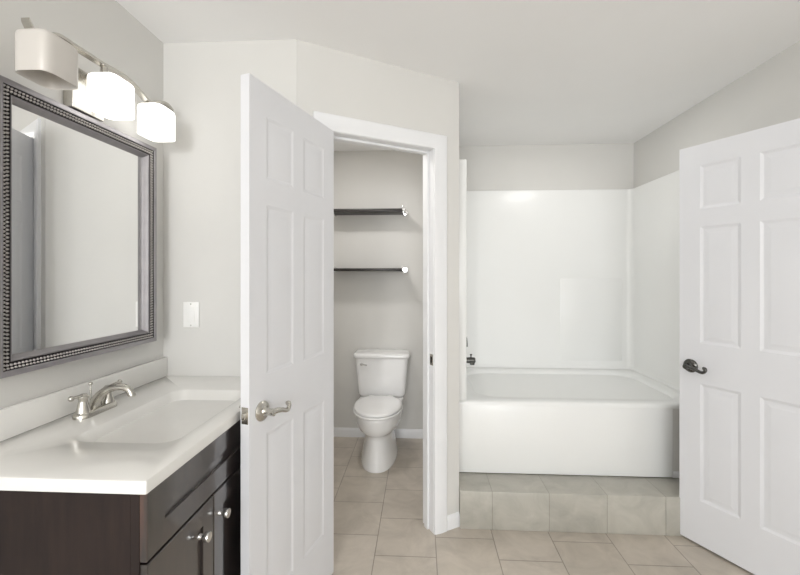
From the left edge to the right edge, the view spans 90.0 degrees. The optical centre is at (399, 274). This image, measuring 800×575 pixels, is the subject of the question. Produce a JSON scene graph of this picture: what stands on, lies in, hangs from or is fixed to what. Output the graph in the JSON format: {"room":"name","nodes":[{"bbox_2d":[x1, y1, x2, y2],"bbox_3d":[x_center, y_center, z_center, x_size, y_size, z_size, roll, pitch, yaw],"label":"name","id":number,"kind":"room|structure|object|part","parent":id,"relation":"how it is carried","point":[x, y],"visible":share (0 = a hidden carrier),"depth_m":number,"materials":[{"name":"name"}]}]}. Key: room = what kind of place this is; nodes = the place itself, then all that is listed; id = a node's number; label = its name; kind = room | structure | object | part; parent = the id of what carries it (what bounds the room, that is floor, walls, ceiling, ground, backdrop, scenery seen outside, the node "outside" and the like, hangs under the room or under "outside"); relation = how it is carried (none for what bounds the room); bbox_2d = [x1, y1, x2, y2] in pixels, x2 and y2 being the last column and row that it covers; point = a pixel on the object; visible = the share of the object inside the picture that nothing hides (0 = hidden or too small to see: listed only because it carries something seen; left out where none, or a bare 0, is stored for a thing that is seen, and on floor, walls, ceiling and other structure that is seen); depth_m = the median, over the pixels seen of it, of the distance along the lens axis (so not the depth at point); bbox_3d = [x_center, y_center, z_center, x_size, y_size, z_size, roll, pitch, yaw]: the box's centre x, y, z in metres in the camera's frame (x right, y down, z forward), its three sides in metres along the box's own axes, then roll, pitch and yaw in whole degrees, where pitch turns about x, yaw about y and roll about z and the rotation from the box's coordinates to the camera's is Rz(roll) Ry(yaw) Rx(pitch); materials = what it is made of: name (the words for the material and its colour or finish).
{"room":"bathroom","nodes":[
{"label":"bathroom","id":0,"kind":"room"},
{"bbox_2d":[0,0,162,408],"bbox_3d":[-1.286,0.160,-1.094,0.100,2.440,6.081,0,0,3],"label":"wall","id":1,"kind":"structure","parent":0,"point":[105,29],"depth_m":1.45,"materials":[{"name":"beige paint"}]},
{"bbox_2d":[0,75,156,378],"bbox_3d":[-1.080,-0.131,1.395,0.037,0.827,0.642,0,0,4],"label":"framed mirror","id":2,"kind":"object","parent":1,"relation":"attached to","point":[78,193],"visible":1,"depth_m":1.32,"materials":[{"name":"grey metal"}]},
{"bbox_2d":[12,104,140,353],"bbox_3d":[-1.095,-0.131,1.396,0.007,0.729,0.544,0,0,4],"label":"mirror glass","id":3,"kind":"object","parent":2,"relation":"attached to","point":[76,191],"depth_m":1.33,"materials":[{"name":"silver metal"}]},
{"bbox_2d":[0,357,166,441],"bbox_3d":[-1.095,0.417,1.375,0.020,0.086,0.907,0,0,3],"label":"backsplash","id":4,"kind":"structure","parent":1,"relation":"attached to","point":[16,419],"depth_m":1.28,"materials":[{"name":"white stone"}]},
{"bbox_2d":[15,17,174,141],"bbox_3d":[-1.020,-0.643,1.414,0.166,0.182,0.667,0,0,3],"label":"vanity light","id":5,"kind":"object","parent":1,"relation":"attached to","point":[48,59],"visible":0.98,"depth_m":1.31,"materials":[{"name":"white glass"}]},
{"bbox_3d":[-1.003,-0.612,1.139,0.102,0.116,0.120,0,0,3],"label":"lamp shade","id":6,"kind":"part","parent":5,"relation":"part of","materials":[{"name":"white glass"}]},
{"bbox_3d":[-0.990,-0.612,1.374,0.102,0.116,0.120,0,0,3],"label":"lamp shade","id":7,"kind":"part","parent":5,"relation":"part of","materials":[{"name":"white glass"}]},
{"bbox_3d":[-0.978,-0.612,1.609,0.102,0.116,0.120,0,0,3],"label":"lamp shade","id":8,"kind":"part","parent":5,"relation":"part of","materials":[{"name":"white glass"}]},
{"bbox_2d":[163,39,296,376],"bbox_3d":[-0.770,0.160,1.869,0.620,2.440,0.110,0,0,3],"label":"wall","id":9,"kind":"structure","parent":0,"point":[202,80],"depth_m":1.82,"materials":[{"name":"beige paint"}]},
{"bbox_2d":[183,302,198,326],"bbox_3d":[-0.950,0.180,1.819,0.074,0.116,0.008,0,0,3],"label":"switch plate","id":10,"kind":"object","parent":9,"relation":"attached to","point":[190,309],"visible":1,"depth_m":1.82,"materials":[{"name":"white plastic"}]},
{"bbox_2d":[297,40,458,514],"bbox_3d":[-0.094,0.160,2.053,0.888,2.440,0.110,0,0,-27],"label":"wall","id":11,"kind":"structure","parent":0,"point":[330,81],"depth_m":2.06,"materials":[{"name":"beige paint"}]},
{"bbox_2d":[239,73,333,574],"bbox_3d":[-0.417,0.353,1.582,0.152,2.030,0.587,0,0,19],"label":"door","id":12,"kind":"structure","parent":11,"relation":"in","point":[287,405],"depth_m":1.51,"materials":[{"name":"white paint"}]},
{"bbox_3d":[-0.512,0.464,1.311,0.027,0.056,0.012,0,0,19],"label":"latch plate","id":13,"kind":"part","parent":12,"relation":"part of","materials":[{"name":"silver metal"}]},
{"bbox_3d":[-0.448,0.465,1.360,0.054,0.069,0.069,0,0,19],"label":"handle","id":14,"kind":"part","parent":12,"relation":"part of","materials":[{"name":"silver metal"}]},
{"bbox_3d":[-0.414,0.469,1.398,0.024,0.037,0.102,0,0,19],"label":"lever","id":15,"kind":"part","parent":12,"relation":"part of","materials":[{"name":"silver metal"}]},
{"bbox_2d":[313,111,446,534],"bbox_3d":[-0.097,0.316,2.043,0.728,2.129,0.129,0,0,-27],"label":"door frame","id":16,"kind":"structure","parent":11,"relation":"attached to","point":[336,123],"depth_m":2.14,"materials":[{"name":"white wood"}]},
{"bbox_3d":[0.169,0.455,2.148,0.003,0.060,0.030,0,0,-27],"label":"strike plate","id":17,"kind":"part","parent":16,"relation":"part of","materials":[{"name":"metal"}]},
{"bbox_2d":[447,512,459,530],"bbox_3d":[0.289,1.343,2.182,0.083,0.075,0.013,0,0,-27],"label":"baseboard","id":18,"kind":"structure","parent":11,"relation":"attached to","point":[453,520],"depth_m":2.18,"materials":[{"name":"white wood"}]},
{"bbox_2d":[334,150,422,428],"bbox_3d":[-0.244,0.160,3.458,1.050,2.440,0.100,0,0,3],"label":"wall","id":19,"kind":"structure","parent":0,"point":[373,309],"depth_m":3.40,"materials":[{"name":"beige paint"}]},
{"bbox_2d":[334,206,407,216],"bbox_3d":[-0.263,-0.523,3.294,0.652,0.058,0.226,0,0,3],"label":"wall shelf","id":20,"kind":"object","parent":19,"relation":"attached to","point":[382,211],"visible":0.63,"depth_m":3.22,"materials":[{"name":"brown wood"}]},
{"bbox_2d":[334,266,407,272],"bbox_3d":[-0.263,-0.045,3.294,0.652,0.058,0.226,0,0,3],"label":"wall shelf","id":21,"kind":"object","parent":19,"relation":"attached to","point":[404,269],"visible":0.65,"depth_m":3.20,"materials":[{"name":"brown wood"}]},
{"bbox_2d":[334,427,422,438],"bbox_3d":[-0.197,1.343,3.399,0.950,0.075,0.012,0,0,3],"label":"baseboard","id":22,"kind":"structure","parent":19,"relation":"attached to","point":[338,432],"depth_m":3.40,"materials":[{"name":"white wood"}]},
{"bbox_2d":[116,0,799,150],"bbox_3d":[0.255,-1.100,-0.389,3.250,0.080,7.850,0,0,3],"label":"ceiling","id":23,"kind":"structure","parent":0,"point":[527,72],"depth_m":1.84,"materials":[{"name":"white paint"}]},
{"bbox_2d":[332,437,753,574],"bbox_3d":[0.255,1.420,-0.389,3.250,0.080,7.850,0,0,3],"label":"floor","id":24,"kind":"structure","parent":0,"point":[379,528],"depth_m":2.06,"materials":[{"name":"beige tile"}]},
{"bbox_2d":[0,419,240,574],"bbox_3d":[-0.812,0.935,1.365,0.586,0.889,0.891,0,0,3],"label":"vanity cabinet","id":25,"kind":"object","parent":24,"relation":"on","point":[189,523],"visible":0.49,"depth_m":0.92,"materials":[{"name":"brown wood"}]},
{"bbox_2d":[0,357,240,494],"bbox_3d":[-0.824,0.462,1.361,0.563,0.176,0.907,0,0,3],"label":"countertop","id":26,"kind":"structure","parent":25,"relation":"on","point":[132,446],"depth_m":1.18,"materials":[{"name":"white stone"}]},
{"bbox_2d":[68,379,135,419],"bbox_3d":[-1.002,0.409,1.353,0.177,0.101,0.174,0,0,-36],"label":"sink faucet","id":27,"kind":"object","parent":26,"relation":"on","point":[103,400],"visible":1,"depth_m":1.33,"materials":[{"name":"silver metal"}]},
{"bbox_3d":[-1.025,0.411,1.274,0.042,0.070,0.078,0,0,3],"label":"faucet handle","id":28,"kind":"part","parent":27,"relation":"part of","materials":[{"name":"silver metal"}]},
{"bbox_3d":[-1.040,0.401,1.344,0.013,0.086,0.013,0,0,3],"label":"lift rod","id":29,"kind":"part","parent":27,"relation":"part of","materials":[{"name":"silver metal"}]},
{"bbox_3d":[-1.017,0.411,1.413,0.042,0.070,0.078,0,0,3],"label":"faucet handle","id":30,"kind":"part","parent":27,"relation":"part of","materials":[{"name":"silver metal"}]},
{"bbox_3d":[-0.964,0.404,1.340,0.160,0.084,0.038,0,0,3],"label":"spout","id":31,"kind":"part","parent":27,"relation":"part of","materials":[{"name":"silver metal"}]},
{"bbox_3d":[-0.578,0.935,1.353,0.020,0.889,0.891,0,0,3],"label":"frame","id":32,"kind":"part","parent":25,"relation":"part of","materials":[{"name":"brown wood"}]},
{"bbox_3d":[-0.574,0.958,1.053,0.018,0.595,0.288,0,0,3],"label":"cabinet door","id":33,"kind":"part","parent":25,"relation":"part of","materials":[{"name":"brown wood"}]},
{"bbox_3d":[-0.567,0.574,1.198,0.018,0.159,0.578,0,0,3],"label":"drawer","id":34,"kind":"part","parent":25,"relation":"part of","materials":[{"name":"brown wood"}]},
{"bbox_3d":[-0.547,0.732,1.118,0.031,0.028,0.028,0,0,3],"label":"knob","id":35,"kind":"part","parent":25,"relation":"part of","materials":[{"name":"silver metal"}]},
{"bbox_3d":[-0.541,0.732,1.230,0.031,0.028,0.028,0,0,3],"label":"knob","id":36,"kind":"part","parent":25,"relation":"part of","materials":[{"name":"silver metal"}]},
{"bbox_3d":[-0.559,0.958,1.344,0.018,0.595,0.287,0,0,3],"label":"cabinet door","id":37,"kind":"part","parent":25,"relation":"part of","materials":[{"name":"brown wood"}]},
{"bbox_2d":[353,349,409,472],"bbox_3d":[-0.158,1.005,3.052,0.456,0.751,0.677,0,0,3],"label":"toilet","id":38,"kind":"object","parent":24,"relation":"on","point":[381,373],"visible":1,"depth_m":3.03,"materials":[{"name":"white ceramic"}]},
{"bbox_3d":[-0.164,0.983,2.943,0.366,0.017,0.459,0,0,3],"label":"seat","id":39,"kind":"part","parent":38,"relation":"part of","materials":[{"name":"white plastic"}]},
{"bbox_3d":[-0.164,0.961,2.947,0.354,0.021,0.452,0,0,3],"label":"seat lid","id":40,"kind":"part","parent":38,"relation":"part of","materials":[{"name":"white plastic"}]},
{"bbox_3d":[-0.159,1.186,3.033,0.356,0.388,0.619,0,0,3],"label":"bowl","id":41,"kind":"part","parent":38,"relation":"part of","materials":[{"name":"white ceramic"}]},
{"bbox_3d":[-0.146,0.650,3.288,0.456,0.042,0.205,0,0,3],"label":"tank lid","id":42,"kind":"part","parent":38,"relation":"part of","materials":[{"name":"white ceramic"}]},
{"bbox_3d":[-0.145,0.829,3.295,0.426,0.314,0.191,0,0,3],"label":"tank","id":43,"kind":"part","parent":38,"relation":"part of","materials":[{"name":"white ceramic"}]},
{"bbox_2d":[459,473,682,535],"bbox_3d":[1.079,1.277,2.237,1.496,0.206,0.208,0,0,3],"label":"tiled step","id":44,"kind":"structure","parent":24,"relation":"on","point":[487,501],"depth_m":2.15,"materials":[{"name":"grey tile"}]},
{"bbox_2d":[459,367,678,476],"bbox_3d":[1.107,0.960,2.792,1.493,0.424,0.908,0,0,3],"label":"bathtub","id":45,"kind":"object","parent":44,"relation":"on","point":[558,421],"visible":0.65,"depth_m":2.36,"materials":[{"name":"white plastic"}]},
{"bbox_2d":[459,143,633,190],"bbox_3d":[1.130,0.160,3.310,1.710,2.440,0.100,0,0,3],"label":"wall","id":46,"kind":"structure","parent":0,"point":[567,166],"depth_m":3.26,"materials":[{"name":"beige paint"}]},
{"bbox_2d":[459,159,678,400],"bbox_3d":[1.109,0.030,2.795,1.494,1.434,0.926,0,0,3],"label":"tub surround","id":47,"kind":"object","parent":46,"relation":"attached to","point":[577,279],"visible":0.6,"depth_m":3.21,"materials":[{"name":"white plastic"}]},
{"bbox_2d":[467,354,475,364],"bbox_3d":[0.465,0.599,2.840,0.138,0.077,0.052,0,0,3],"label":"tub spout","id":48,"kind":"object","parent":47,"relation":"attached to","point":[471,360],"visible":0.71,"depth_m":2.82,"materials":[{"name":"silver metal"}]},
{"bbox_2d":[673,409,678,470],"bbox_3d":[1.708,0.975,2.350,0.252,0.399,0.068,0,0,3],"label":"wall","id":49,"kind":"structure","parent":0,"point":[675,411],"depth_m":2.32,"materials":[{"name":"beige paint"}]},
{"bbox_2d":[673,471,678,477],"bbox_3d":[1.707,1.157,2.313,0.252,0.035,0.006,0,0,3],"label":"baseboard","id":50,"kind":"structure","parent":49,"relation":"attached to","point":[675,473],"depth_m":2.32,"materials":[{"name":"white wood"}]},
{"bbox_2d":[634,41,799,477],"bbox_3d":[1.749,0.160,-0.535,0.130,2.440,7.515,0,0,3],"label":"wall","id":51,"kind":"structure","parent":0,"point":[768,94],"depth_m":2.21,"materials":[{"name":"beige paint"}]},
{"bbox_2d":[679,118,799,574],"bbox_3d":[1.637,0.353,1.848,0.152,2.030,0.621,0,0,-28],"label":"door","id":52,"kind":"structure","parent":51,"relation":"in","point":[739,195],"depth_m":1.86,"materials":[{"name":"white paint"}]},
{"bbox_3d":[1.478,0.468,2.054,0.054,0.069,0.069,0,0,-26],"label":"handle","id":53,"kind":"part","parent":52,"relation":"part of","materials":[{"name":"brown metal"}]},
{"bbox_3d":[1.481,0.472,2.003,0.024,0.037,0.102,0,0,-26],"label":"lever","id":54,"kind":"part","parent":52,"relation":"part of","materials":[{"name":"brown metal"}]}
]}

